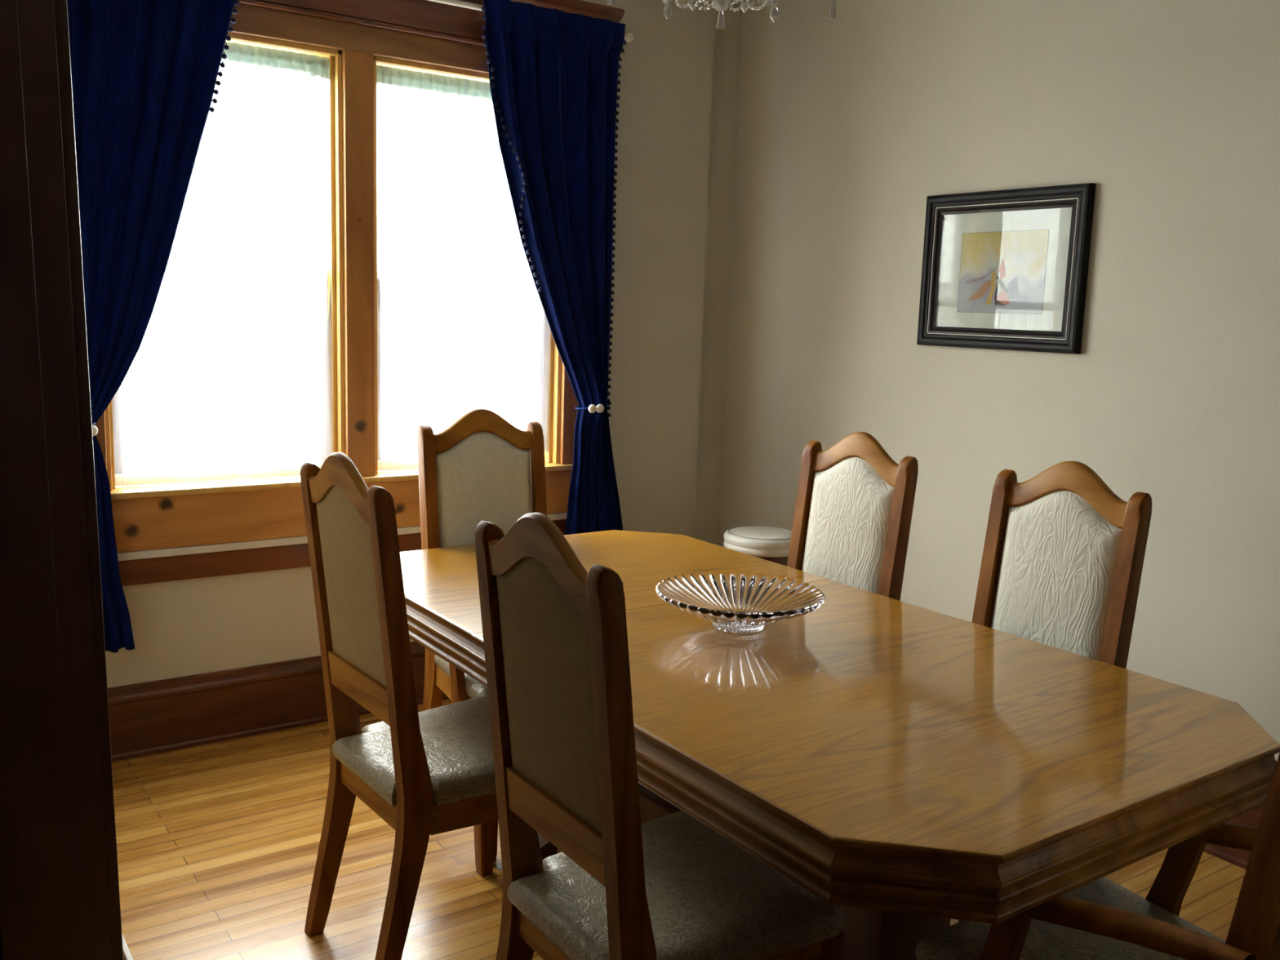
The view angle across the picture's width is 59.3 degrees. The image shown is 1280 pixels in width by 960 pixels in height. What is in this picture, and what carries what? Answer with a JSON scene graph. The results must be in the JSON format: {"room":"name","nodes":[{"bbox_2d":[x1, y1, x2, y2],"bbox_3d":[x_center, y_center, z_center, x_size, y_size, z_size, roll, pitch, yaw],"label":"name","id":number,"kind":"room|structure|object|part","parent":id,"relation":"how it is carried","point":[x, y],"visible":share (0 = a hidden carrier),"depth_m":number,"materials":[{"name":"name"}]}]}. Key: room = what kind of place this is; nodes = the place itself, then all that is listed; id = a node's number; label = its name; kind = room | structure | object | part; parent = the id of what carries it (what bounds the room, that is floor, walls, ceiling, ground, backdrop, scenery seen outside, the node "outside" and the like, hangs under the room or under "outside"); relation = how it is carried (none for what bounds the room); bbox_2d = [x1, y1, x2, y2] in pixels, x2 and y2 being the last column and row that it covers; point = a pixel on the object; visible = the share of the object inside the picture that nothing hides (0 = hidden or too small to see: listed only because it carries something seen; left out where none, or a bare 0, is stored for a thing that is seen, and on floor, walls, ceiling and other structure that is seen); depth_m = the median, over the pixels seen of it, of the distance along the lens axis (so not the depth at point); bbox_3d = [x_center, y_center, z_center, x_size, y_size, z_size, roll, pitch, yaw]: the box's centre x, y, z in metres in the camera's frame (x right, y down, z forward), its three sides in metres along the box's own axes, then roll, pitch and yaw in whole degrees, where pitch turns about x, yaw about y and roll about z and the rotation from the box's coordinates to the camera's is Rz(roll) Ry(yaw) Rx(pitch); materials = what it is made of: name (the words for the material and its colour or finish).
{"room":"dining room","nodes":[
{"label":"dining room","id":0,"kind":"room"},
{"bbox_2d":[94,0,742,688],"bbox_3d":[-1.859,-0.564,3.192,5.881,2.950,0.280,-4,11,-35],"label":"wall","id":1,"kind":"structure","parent":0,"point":[679,78],"depth_m":4.32,"materials":[{"name":"paint"}]},
{"bbox_2d":[104,31,375,490],"bbox_3d":[-1.297,-0.693,3.625,0.852,1.400,0.182,-4,11,-35],"label":"window","id":2,"kind":"structure","parent":1,"relation":"attached to","point":[326,95],"depth_m":3.75,"materials":[{"name":"brown wood"}]},
{"bbox_3d":[-1.362,-0.348,3.669,0.720,0.700,0.034,-4,11,-35],"label":"sash","id":3,"kind":"part","parent":2,"relation":"part of","materials":[{"name":"white glass"}]},
{"bbox_2d":[111,41,332,474],"bbox_3d":[-1.324,-0.690,3.577,0.718,1.350,0.049,-4,11,-35],"label":"sheer curtain","id":4,"kind":"object","parent":2,"relation":"hanging from","point":[265,60],"visible":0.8,"depth_m":3.58,"materials":[{"name":"white fabric"}]},
{"bbox_3d":[-1.325,-0.666,3.581,0.694,1.302,0.048,-4,11,-35],"label":"sheer panel","id":5,"kind":"part","parent":4,"relation":"part of","materials":[{"name":"white fabric"}]},
{"bbox_3d":[-1.362,-1.017,3.597,0.720,0.724,0.034,-4,11,-35],"label":"sash","id":6,"kind":"part","parent":2,"relation":"part of","materials":[{"name":"white glass"}]},
{"bbox_2d":[107,641,448,761],"bbox_3d":[-0.851,0.708,4.082,2.628,0.232,0.030,-4,11,-35],"label":"baseboard","id":7,"kind":"structure","parent":1,"relation":"attached to","point":[164,715],"depth_m":3.70,"materials":[{"name":"brown wood"}]},
{"bbox_2d":[373,55,578,475],"bbox_3d":[-0.589,-0.746,4.115,0.873,1.400,0.182,-4,11,-35],"label":"window","id":8,"kind":"structure","parent":1,"relation":"attached to","point":[552,455],"depth_m":4.16,"materials":[{"name":"brown wood"}]},
{"bbox_3d":[-0.662,-1.069,4.081,0.721,0.724,0.034,-4,11,-35],"label":"sash","id":9,"kind":"part","parent":8,"relation":"part of","materials":[{"name":"white plastic"}]},
{"bbox_3d":[-0.662,-0.399,4.153,0.721,0.700,0.034,-4,11,-35],"label":"sash","id":10,"kind":"part","parent":8,"relation":"part of","materials":[{"name":"white glass"}]},
{"bbox_2d":[376,65,550,460],"bbox_3d":[-0.624,-0.742,4.061,0.719,1.350,0.047,-4,11,-35],"label":"sheer curtain","id":11,"kind":"object","parent":8,"relation":"hanging from","point":[390,79],"visible":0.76,"depth_m":3.93,"materials":[{"name":"white fabric"}]},
{"bbox_3d":[-0.625,-0.718,4.065,0.695,1.302,0.047,-4,11,-35],"label":"sheer panel","id":12,"kind":"part","parent":11,"relation":"part of","materials":[{"name":"white fabric"}]},
{"bbox_2d":[426,0,634,42],"bbox_3d":[-0.897,-1.570,3.568,2.094,0.060,0.080,-4,11,-35],"label":"curtain rod","id":13,"kind":"object","parent":1,"relation":"attached to","point":[628,36],"visible":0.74,"depth_m":3.76,"materials":[{"name":"white metal"}]},
{"bbox_2d":[66,0,239,653],"bbox_3d":[-1.477,-0.520,3.296,0.662,2.094,0.083,-4,11,-35],"label":"drape","id":14,"kind":"object","parent":13,"relation":"hanging from","point":[144,73],"visible":0.59,"depth_m":3.25,"materials":[{"name":"blue fabric"}]},
{"bbox_2d":[92,422,97,435],"bbox_3d":[-1.636,-0.149,3.248,0.119,0.035,0.145,-4,11,-35],"label":"tieback","id":15,"kind":"object","parent":14,"relation":"attached to","point":[95,430],"visible":0.2,"depth_m":3.22,"materials":[{"name":"white ceramic"}]},
{"bbox_3d":[-0.885,-1.567,3.551,1.990,0.018,0.019,-4,11,-35],"label":"rod","id":16,"kind":"part","parent":13,"relation":"part of","materials":[{"name":"white metal"}]},
{"bbox_2d":[481,0,626,534],"bbox_3d":[-0.293,-0.595,4.116,0.684,2.119,0.094,-4,11,-35],"label":"drape","id":17,"kind":"object","parent":13,"relation":"hanging from","point":[553,74],"visible":0.86,"depth_m":4.07,"materials":[{"name":"blue fabric"}]},
{"bbox_2d":[574,401,611,413],"bbox_3d":[-0.173,-0.278,4.256,0.141,0.035,0.145,-4,11,-35],"label":"tieback","id":18,"kind":"object","parent":17,"relation":"attached to","point":[592,408],"visible":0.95,"depth_m":4.19,"materials":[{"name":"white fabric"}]},
{"bbox_2d":[111,698,1246,959],"bbox_3d":[-0.637,1.260,1.621,5.881,0.100,4.814,-4,11,-35],"label":"floor","id":19,"kind":"structure","parent":0,"point":[218,842],"depth_m":2.92,"materials":[{"name":"brown wood"}]},
{"bbox_2d":[121,933,133,959],"bbox_3d":[-0.931,1.105,2.201,0.012,0.012,0.930,-4,11,-35],"label":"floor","id":20,"kind":"structure","parent":19,"relation":"on","point":[127,956],"depth_m":2.50,"materials":[{"name":"white paint"}]},
{"bbox_2d":[300,452,561,959],"bbox_3d":[-0.447,0.495,2.534,0.508,1.148,0.462,-5,11,-37],"label":"dining chair","id":21,"kind":"object","parent":19,"relation":"on","point":[431,771],"visible":0.93,"depth_m":2.37,"materials":[{"name":"brown wood"}]},
{"bbox_3d":[-0.703,0.504,2.565,0.136,1.104,0.036,-5,11,-37],"label":"post","id":22,"kind":"part","parent":21,"relation":"part of","materials":[{"name":"brown wood"}]},
{"bbox_3d":[-0.614,0.006,2.319,0.037,0.128,0.326,-5,11,-37],"label":"crest rail","id":23,"kind":"part","parent":21,"relation":"part of","materials":[{"name":"brown wood"}]},
{"bbox_3d":[-0.606,0.209,2.360,0.046,0.412,0.316,-5,11,-37],"label":"panel","id":24,"kind":"part","parent":21,"relation":"part of","materials":[{"name":"beige fabric"}]},
{"bbox_3d":[-0.591,0.444,2.414,0.037,0.076,0.326,-5,11,-37],"label":"rail","id":25,"kind":"part","parent":21,"relation":"part of","materials":[{"name":"brown wood"}]},
{"bbox_3d":[-0.489,0.554,2.287,0.136,1.104,0.036,-5,11,-37],"label":"post","id":26,"kind":"part","parent":21,"relation":"part of","materials":[{"name":"brown wood"}]},
{"bbox_3d":[-0.427,0.608,2.569,0.449,0.068,0.462,-5,11,-37],"label":"seat","id":27,"kind":"part","parent":21,"relation":"part of","materials":[{"name":"fabric"}]},
{"bbox_3d":[-0.424,0.672,2.583,0.420,0.068,0.448,-5,11,-37],"label":"seat frame","id":28,"kind":"part","parent":21,"relation":"part of","materials":[{"name":"brown wood"}]},
{"bbox_3d":[-0.403,0.810,2.879,0.052,0.424,0.052,-5,11,-37],"label":"leg","id":29,"kind":"part","parent":21,"relation":"part of","materials":[{"name":"brown wood"}]},
{"bbox_2d":[417,408,546,861],"bbox_3d":[-0.353,0.392,3.221,0.497,1.148,0.569,-4,10,-32],"label":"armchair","id":30,"kind":"object","parent":19,"relation":"on","point":[482,467],"visible":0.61,"depth_m":3.31,"materials":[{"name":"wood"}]},
{"bbox_3d":[-0.615,0.394,3.304,0.036,1.104,0.152,-4,10,-32],"label":"post","id":31,"kind":"part","parent":30,"relation":"part of","materials":[{"name":"brown wood"}]},
{"bbox_3d":[-0.337,0.578,3.215,0.448,0.068,0.470,-4,10,-32],"label":"seat frame","id":32,"kind":"part","parent":30,"relation":"part of","materials":[{"name":"brown wood"}]},
{"bbox_3d":[-0.339,0.512,3.211,0.462,0.068,0.503,-4,10,-32],"label":"seat","id":33,"kind":"part","parent":30,"relation":"part of","materials":[{"name":"fabric"}]},
{"bbox_3d":[-0.474,-0.149,3.358,0.326,0.128,0.042,-4,10,-32],"label":"crest rail","id":34,"kind":"part","parent":30,"relation":"part of","materials":[{"name":"brown wood"}]},
{"bbox_2d":[435,431,531,547],"bbox_3d":[-0.462,0.060,3.359,0.316,0.412,0.071,-4,10,-32],"label":"cushion","id":35,"kind":"object","parent":30,"relation":"on","point":[480,476],"depth_m":3.32,"materials":[{"name":"beige fabric"}]},
{"bbox_3d":[-0.402,0.797,2.963,0.052,0.424,0.058,-4,10,-32],"label":"leg","id":36,"kind":"part","parent":30,"relation":"part of","materials":[{"name":"brown wood"}]},
{"bbox_3d":[-0.315,0.374,3.492,0.036,1.104,0.152,-4,10,-32],"label":"post","id":37,"kind":"part","parent":30,"relation":"part of","materials":[{"name":"brown wood"}]},
{"bbox_2d":[475,512,844,959],"bbox_3d":[0.022,0.604,1.924,0.508,1.148,0.462,-4,11,-34],"label":"dining chair","id":38,"kind":"object","parent":19,"relation":"on","point":[671,886],"visible":0.99,"depth_m":1.80,"materials":[{"name":"brown wood"}]},
{"bbox_3d":[-0.232,0.611,1.968,0.136,1.104,0.036,-4,11,-34],"label":"post","id":39,"kind":"part","parent":38,"relation":"part of","materials":[{"name":"brown wood"}]},
{"bbox_3d":[-0.151,0.113,1.718,0.037,0.128,0.326,-4,11,-34],"label":"crest rail","id":40,"kind":"part","parent":38,"relation":"part of","materials":[{"name":"brown wood"}]},
{"bbox_3d":[-0.144,0.316,1.759,0.046,0.412,0.316,-4,11,-34],"label":"panel","id":41,"kind":"part","parent":38,"relation":"part of","materials":[{"name":"beige fabric"}]},
{"bbox_3d":[-0.127,0.551,1.812,0.037,0.076,0.326,-4,11,-34],"label":"rail","id":42,"kind":"part","parent":38,"relation":"part of","materials":[{"name":"brown wood"}]},
{"bbox_3d":[-0.033,0.662,1.679,0.136,1.104,0.036,-4,11,-34],"label":"post","id":43,"kind":"part","parent":38,"relation":"part of","materials":[{"name":"brown wood"}]},
{"bbox_3d":[0.046,0.781,1.972,0.420,0.068,0.448,-4,11,-34],"label":"seat frame","id":44,"kind":"part","parent":38,"relation":"part of","materials":[{"name":"brown wood"}]},
{"bbox_3d":[0.043,0.717,1.958,0.449,0.068,0.462,-4,11,-34],"label":"seat","id":45,"kind":"part","parent":38,"relation":"part of","materials":[{"name":"fabric"}]},
{"bbox_3d":[0.306,0.977,1.940,0.052,0.424,0.052,-4,11,-34],"label":"leg","id":46,"kind":"part","parent":38,"relation":"part of","materials":[{"name":"brown wood"}]},
{"bbox_2d":[723,524,791,566],"bbox_3d":[0.460,0.508,4.311,0.302,0.640,0.302,-4,11,-35],"label":"round stool","id":47,"kind":"object","parent":19,"relation":"on","point":[769,543],"visible":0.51,"depth_m":4.16,"materials":[{"name":"plastic"}]},
{"bbox_3d":[0.467,0.283,4.276,0.240,0.039,0.240,-4,11,-35],"label":"seat frame","id":48,"kind":"part","parent":47,"relation":"part of","materials":[{"name":"brown wood"}]},
{"bbox_2d":[400,529,1279,959],"bbox_3d":[0.185,0.703,2.589,1.069,0.760,2.072,-4,11,-35],"label":"dining table","id":49,"kind":"object","parent":19,"relation":"on","point":[914,770],"visible":0.66,"depth_m":1.91,"materials":[{"name":"brown wood"}]},
{"bbox_2d":[655,570,825,633],"bbox_3d":[0.222,0.288,2.514,0.377,0.085,0.376,-4,11,-35],"label":"glass bowl","id":50,"kind":"object","parent":49,"relation":"on","point":[735,602],"visible":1,"depth_m":2.57,"materials":[{"name":"clear glass"}]},
{"bbox_2d":[786,431,918,600],"bbox_3d":[0.388,0.452,2.989,0.508,1.148,0.462,-4,11,-34],"label":"dining chair","id":51,"kind":"object","parent":19,"relation":"on","point":[853,512],"visible":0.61,"depth_m":3.01,"materials":[{"name":"beige fabric"}]},
{"bbox_3d":[0.440,0.437,3.241,0.136,1.104,0.036,-4,11,-34],"label":"post","id":52,"kind":"part","parent":51,"relation":"part of","materials":[{"name":"brown wood"}]},
{"bbox_2d":[801,457,893,594],"bbox_3d":[0.561,0.140,3.055,0.064,0.412,0.316,-4,11,-34],"label":"cushion","id":53,"kind":"object","parent":51,"relation":"on","point":[847,503],"depth_m":3.02,"materials":[{"name":"beige fabric"}]},
{"bbox_3d":[0.593,-0.066,3.042,0.037,0.128,0.326,-4,11,-34],"label":"crest rail","id":54,"kind":"part","parent":51,"relation":"part of","materials":[{"name":"brown wood"}]},
{"bbox_3d":[0.641,0.488,2.954,0.136,1.104,0.036,-4,11,-34],"label":"post","id":55,"kind":"part","parent":51,"relation":"part of","materials":[{"name":"brown wood"}]},
{"bbox_2d":[959,461,1151,921],"bbox_3d":[0.768,0.538,2.510,0.508,1.148,0.462,-4,10,-32],"label":"dining chair","id":56,"kind":"object","parent":19,"relation":"on","point":[1063,557],"visible":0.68,"depth_m":2.53,"materials":[{"name":"beige fabric"}]},
{"bbox_3d":[0.830,0.523,2.760,0.136,1.104,0.036,-4,10,-32],"label":"post","id":57,"kind":"part","parent":56,"relation":"part of","materials":[{"name":"brown wood"}]},
{"bbox_2d":[991,490,1121,660],"bbox_3d":[0.945,0.226,2.570,0.064,0.412,0.316,-4,10,-32],"label":"cushion","id":58,"kind":"object","parent":56,"relation":"on","point":[1056,555],"depth_m":2.54,"materials":[{"name":"beige fabric"}]},
{"bbox_3d":[0.978,0.021,2.556,0.037,0.128,0.326,-4,10,-32],"label":"crest rail","id":59,"kind":"part","parent":56,"relation":"part of","materials":[{"name":"brown wood"}]},
{"bbox_3d":[1.019,0.575,2.466,0.136,1.104,0.036,-4,10,-32],"label":"post","id":60,"kind":"part","parent":56,"relation":"part of","materials":[{"name":"brown wood"}]},
{"bbox_2d":[915,752,1279,959],"bbox_3d":[0.794,0.663,1.698,0.507,1.148,0.579,-4,11,-35],"label":"armchair","id":61,"kind":"object","parent":19,"relation":"on","point":[1101,918],"visible":0.77,"depth_m":1.64,"materials":[{"name":"brown wood"}]},
{"bbox_3d":[0.771,0.773,1.743,0.471,0.068,0.512,-4,11,-35],"label":"seat","id":62,"kind":"part","parent":61,"relation":"part of","materials":[{"name":"fabric"}]},
{"bbox_3d":[0.631,0.610,1.534,0.058,0.108,0.390,-4,11,-35],"label":"armrest","id":63,"kind":"part","parent":61,"relation":"part of","materials":[{"name":"brown wood"}]},
{"bbox_3d":[0.999,0.583,1.789,0.058,0.108,0.390,-4,11,-35],"label":"armrest","id":64,"kind":"part","parent":61,"relation":"part of","materials":[{"name":"brown wood"}]},
{"bbox_3d":[0.766,0.726,1.428,0.037,1.104,0.155,-4,11,-35],"label":"post","id":65,"kind":"part","parent":61,"relation":"part of","materials":[{"name":"brown wood"}]},
{"bbox_2d":[719,0,1279,760],"bbox_3d":[1.711,-0.420,3.005,0.150,2.950,4.454,-4,11,-35],"label":"wall","id":66,"kind":"structure","parent":0,"point":[847,124],"depth_m":3.50,"materials":[{"name":"paint"}]},
{"bbox_2d":[916,182,1095,354],"bbox_3d":[1.156,-0.675,3.621,0.029,0.504,0.626,-4,11,-35],"label":"framed picture","id":67,"kind":"object","parent":66,"relation":"attached to","point":[1007,269],"visible":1,"depth_m":3.60,"materials":[{"name":"black painted wood"},{"name":"glass"},{"name":"paper"}]},
{"bbox_3d":[1.159,-0.675,3.623,0.019,0.417,0.539,-4,11,-35],"label":"moulding","id":68,"kind":"part","parent":67,"relation":"part of","materials":[{"name":"black wood"}]},
{"bbox_2d":[956,229,1048,314],"bbox_3d":[1.165,-0.669,3.624,0.001,0.260,0.332,-4,11,-35],"label":"art print","id":69,"kind":"object","parent":67,"relation":"attached to","point":[999,271],"depth_m":3.62,"materials":[{"name":"paper"}]},
{"bbox_2d":[1203,804,1264,869],"bbox_3d":[1.614,0.933,3.132,0.030,0.232,4.384,-4,11,-35],"label":"baseboard","id":70,"kind":"structure","parent":66,"relation":"attached to","point":[1238,857],"depth_m":3.08,"materials":[{"name":"brown wood"}]},
{"bbox_3d":[-0.540,-1.753,1.159,5.881,0.100,4.813,-4,11,-35],"label":"ceiling","id":71,"kind":"structure","parent":0,"visible":0},
{"bbox_2d":[606,0,835,28],"bbox_3d":[0.183,-1.394,2.290,0.501,0.905,0.542,-4,11,-35],"label":"chandelier","id":72,"kind":"object","parent":71,"relation":"hanging from","point":[720,6],"visible":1,"depth_m":2.35,"materials":[{"name":"silver metal"}]},
{"bbox_3d":[-0.695,-0.238,1.317,0.118,2.950,4.414,-4,11,-35],"label":"wall","id":73,"kind":"structure","parent":0,"visible":0},
{"bbox_2d":[0,0,123,959],"bbox_3d":[-0.355,0.046,0.857,0.224,2.550,2.140,-4,11,-35],"label":"door","id":74,"kind":"structure","parent":73,"relation":"in","point":[60,895],"depth_m":1.65,"materials":[{"name":"brown wood"}]},
{"label":"outside","id":75,"kind":"structure","parent":0,"visible":0},
{"bbox_3d":[-13.129,-1.735,25.098,64.000,0.100,47.700,-4,11,-35],"label":"ground","id":76,"kind":"structure","parent":75,"visible":0},
{"bbox_2d":[115,236,535,487],"bbox_3d":[-9.831,-1.281,12.454,19.000,3.050,6.050,-4,11,-35],"label":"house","id":77,"kind":"structure","parent":76,"relation":"on","point":[445,364],"depth_m":12.83,"materials":[{"name":"white"}]},
{"bbox_2d":[234,258,242,265],"bbox_3d":[-4.430,-2.352,12.376,0.208,0.160,0.070,-4,11,-35],"label":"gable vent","id":78,"kind":"object","parent":77,"relation":"attached to","point":[237,261],"depth_m":12.36,"materials":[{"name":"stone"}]},
{"bbox_2d":[381,264,391,271],"bbox_3d":[-3.021,-2.462,13.350,0.236,0.189,0.070,-4,11,-35],"label":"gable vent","id":79,"kind":"object","parent":77,"relation":"attached to","point":[384,268],"depth_m":13.33,"materials":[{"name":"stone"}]}
]}

